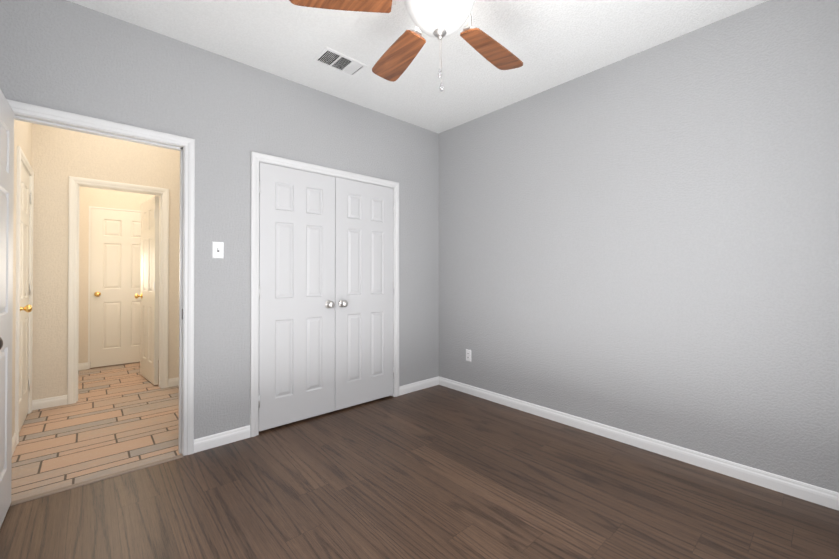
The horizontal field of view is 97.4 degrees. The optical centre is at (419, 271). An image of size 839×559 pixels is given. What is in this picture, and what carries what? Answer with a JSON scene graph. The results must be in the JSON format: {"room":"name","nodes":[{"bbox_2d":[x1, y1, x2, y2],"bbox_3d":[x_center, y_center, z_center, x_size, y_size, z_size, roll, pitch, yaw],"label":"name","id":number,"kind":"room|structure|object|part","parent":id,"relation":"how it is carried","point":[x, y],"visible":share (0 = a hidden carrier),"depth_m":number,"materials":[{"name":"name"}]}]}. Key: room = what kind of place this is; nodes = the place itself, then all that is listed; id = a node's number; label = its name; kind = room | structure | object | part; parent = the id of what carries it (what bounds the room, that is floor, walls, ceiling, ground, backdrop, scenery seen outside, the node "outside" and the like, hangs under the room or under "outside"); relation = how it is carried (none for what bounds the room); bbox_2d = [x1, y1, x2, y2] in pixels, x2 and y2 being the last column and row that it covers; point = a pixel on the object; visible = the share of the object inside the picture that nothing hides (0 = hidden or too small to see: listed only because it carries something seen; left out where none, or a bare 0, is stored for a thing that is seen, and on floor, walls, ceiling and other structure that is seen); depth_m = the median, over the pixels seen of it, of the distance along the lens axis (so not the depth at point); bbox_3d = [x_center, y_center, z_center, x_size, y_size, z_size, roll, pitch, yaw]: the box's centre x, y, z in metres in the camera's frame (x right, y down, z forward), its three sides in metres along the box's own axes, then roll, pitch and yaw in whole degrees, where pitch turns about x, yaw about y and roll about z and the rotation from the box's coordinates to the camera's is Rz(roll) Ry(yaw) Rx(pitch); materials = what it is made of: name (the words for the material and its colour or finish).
{"room":"empty bedroom","nodes":[
{"label":"empty bedroom","id":0,"kind":"room"},
{"bbox_2d":[12,120,17,436],"bbox_3d":[-2.615,-0.159,2.255,0.120,2.734,0.890,0,-1,-42],"label":"wall","id":1,"kind":"structure","parent":0,"point":[14,266],"depth_m":2.54,"materials":[{"name":"beige paint"}]},
{"bbox_2d":[19,163,31,431],"bbox_3d":[-3.103,0.189,2.914,0.105,2.024,0.701,0,-1,-42],"label":"hall door","id":2,"kind":"structure","parent":1,"relation":"in","point":[25,293],"depth_m":2.93,"materials":[{"name":"white wood"}]},
{"bbox_2d":[12,146,178,454],"bbox_3d":[-2.902,0.167,3.680,1.595,2.102,3.400,0,-1,-42],"label":"trim","id":3,"kind":"structure","parent":1,"relation":"attached to","point":[74,366],"depth_m":3.42,"materials":[{"name":"white wood"}]},
{"bbox_2d":[18,121,30,163],"bbox_3d":[-3.159,-1.185,2.869,0.120,0.674,0.740,0,-1,-42],"label":"wall","id":4,"kind":"structure","parent":0,"point":[24,129],"depth_m":2.94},
{"bbox_2d":[30,123,31,164],"bbox_3d":[-3.435,-0.152,3.172,0.120,2.734,0.090,0,-1,-42],"label":"wall","id":5,"kind":"structure","parent":0,"point":[31,145],"depth_m":3.24,"materials":[{"name":"beige paint"}]},
{"bbox_2d":[90,285,90,334],"bbox_3d":[-4.250,-0.137,5.335,1.100,2.734,0.100,0,-1,-42],"label":"wall","id":6,"kind":"structure","parent":0,"point":[90,309],"depth_m":5.04,"materials":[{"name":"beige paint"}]},
{"bbox_2d":[11,360,180,500],"bbox_3d":[-2.850,1.249,3.760,2.100,0.059,3.700,0,-1,-42],"label":"floor","id":7,"kind":"structure","parent":0,"point":[117,418],"depth_m":2.79,"materials":[{"name":"beige tile"}]},
{"bbox_2d":[31,123,179,399],"bbox_3d":[-2.883,-0.148,3.807,2.100,2.734,0.120,0,-1,-42],"label":"wall","id":8,"kind":"structure","parent":0,"point":[60,156],"depth_m":3.38,"materials":[{"name":"beige paint"}]},
{"bbox_2d":[134,196,159,384],"bbox_3d":[-3.074,0.197,4.153,0.179,2.024,0.649,0,-1,-42],"label":"hall door","id":9,"kind":"structure","parent":8,"relation":"in","point":[150,217],"depth_m":4.09,"materials":[{"name":"white wood"}]},
{"bbox_2d":[78,187,159,362],"bbox_3d":[-3.923,-0.140,4.969,2.100,2.734,0.120,0,-1,-42],"label":"wall","id":10,"kind":"structure","parent":0,"point":[96,197],"depth_m":4.64,"materials":[{"name":"beige paint"}]},
{"bbox_2d":[90,208,140,367],"bbox_3d":[-3.890,0.203,4.892,0.704,2.024,0.105,0,-1,-42],"label":"hall door","id":11,"kind":"structure","parent":10,"relation":"in","point":[115,283],"depth_m":4.83,"materials":[{"name":"white wood"}]},
{"bbox_2d":[0,0,438,438],"bbox_3d":[-1.029,-0.154,2.956,3.510,2.734,0.060,0,-1,-42],"label":"wall","id":12,"kind":"structure","parent":0,"point":[228,115],"depth_m":2.60,"materials":[{"name":"grey paint"}]},
{"bbox_2d":[0,89,13,527],"bbox_3d":[-1.883,0.180,1.604,0.175,2.024,0.807,0,-1,-42],"label":"bedroom door","id":13,"kind":"structure","parent":12,"relation":"in","point":[6,205],"depth_m":1.81,"materials":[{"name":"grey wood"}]},
{"bbox_2d":[212,241,223,257],"bbox_3d":[-1.402,-0.154,2.570,0.072,0.116,0.018,0,-1,-42],"label":"light switch","id":14,"kind":"object","parent":12,"relation":"attached to","point":[217,249],"visible":1,"depth_m":2.57,"materials":[{"name":"white plastic"}]},
{"bbox_2d":[258,162,334,430],"bbox_3d":[-0.955,0.185,2.956,0.638,2.016,0.105,0,-1,-42],"label":"closet door","id":15,"kind":"structure","parent":12,"relation":"in","point":[296,295],"depth_m":2.95,"materials":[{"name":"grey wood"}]},
{"bbox_2d":[335,177,393,410],"bbox_3d":[-0.476,0.188,3.384,0.638,2.016,0.105,0,-1,-42],"label":"closet door","id":16,"kind":"structure","parent":12,"relation":"in","point":[364,291],"depth_m":3.37,"materials":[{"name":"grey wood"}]},
{"bbox_2d":[6,99,838,510],"bbox_3d":[0.045,0.154,1.753,3.270,2.102,3.438,0,-1,-42],"label":"trim","id":17,"kind":"structure","parent":12,"relation":"attached to","point":[188,443],"depth_m":2.46,"materials":[{"name":"white wood"}]},
{"bbox_2d":[259,396,392,433],"bbox_3d":[-0.970,1.246,3.495,1.550,0.059,0.800,0,-1,-42],"label":"floor","id":18,"kind":"structure","parent":0,"point":[307,419],"depth_m":3.12,"materials":[{"name":"brown wood"}]},
{"bbox_2d":[67,0,767,133],"bbox_3d":[0.104,-1.570,1.699,3.470,0.080,3.460,0,-1,-42],"label":"ceiling","id":19,"kind":"structure","parent":0,"point":[549,44],"depth_m":2.42,"materials":[{"name":"paint"}]},
{"bbox_2d":[313,47,367,76],"bbox_3d":[-0.574,-1.519,2.682,0.335,0.008,0.205,0,-1,-42],"label":"ceiling vent","id":20,"kind":"object","parent":19,"relation":"in","point":[336,60],"visible":1,"depth_m":2.67,"materials":[{"name":"white metal"}]},
{"bbox_2d":[289,0,522,91],"bbox_3d":[0.113,-1.187,1.763,1.306,0.684,1.333,0,-1,-42],"label":"ceiling fan","id":21,"kind":"object","parent":19,"relation":"hanging from","point":[439,19],"visible":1,"depth_m":1.74,"materials":[{"name":"brown wood"}]},
{"bbox_3d":[0.096,-1.209,1.728,0.336,0.169,0.336,0,-1,-42],"label":"lamp shade","id":22,"kind":"part","parent":21,"relation":"part of","materials":[{"name":"white glass"}]},
{"bbox_2d":[0,385,838,558],"bbox_3d":[0.108,1.234,1.675,3.370,0.060,3.350,0,-1,-42],"label":"floor","id":23,"kind":"structure","parent":0,"point":[438,472],"depth_m":1.93,"materials":[{"name":"brown wood"}]},
{"bbox_2d":[10,454,182,505],"bbox_3d":[-1.856,1.203,2.156,0.803,0.009,0.045,0,-1,-42],"label":"threshold strip","id":24,"kind":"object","parent":23,"relation":"on","point":[36,496],"depth_m":2.12,"materials":[{"name":"brown"}]},
{"bbox_2d":[439,0,838,492],"bbox_3d":[1.395,-0.155,2.789,0.120,2.734,3.420,0,-1,-42],"label":"wall","id":25,"kind":"structure","parent":0,"point":[645,243],"depth_m":2.41,"materials":[{"name":"grey paint"}]},
{"bbox_2d":[466,349,470,361],"bbox_3d":[0.489,0.837,3.698,0.009,0.116,0.072,0,-1,-42],"label":"wall outlet","id":26,"kind":"object","parent":25,"relation":"attached to","point":[468,355],"visible":1,"depth_m":3.69,"materials":[{"name":"white plastic"}]}
]}

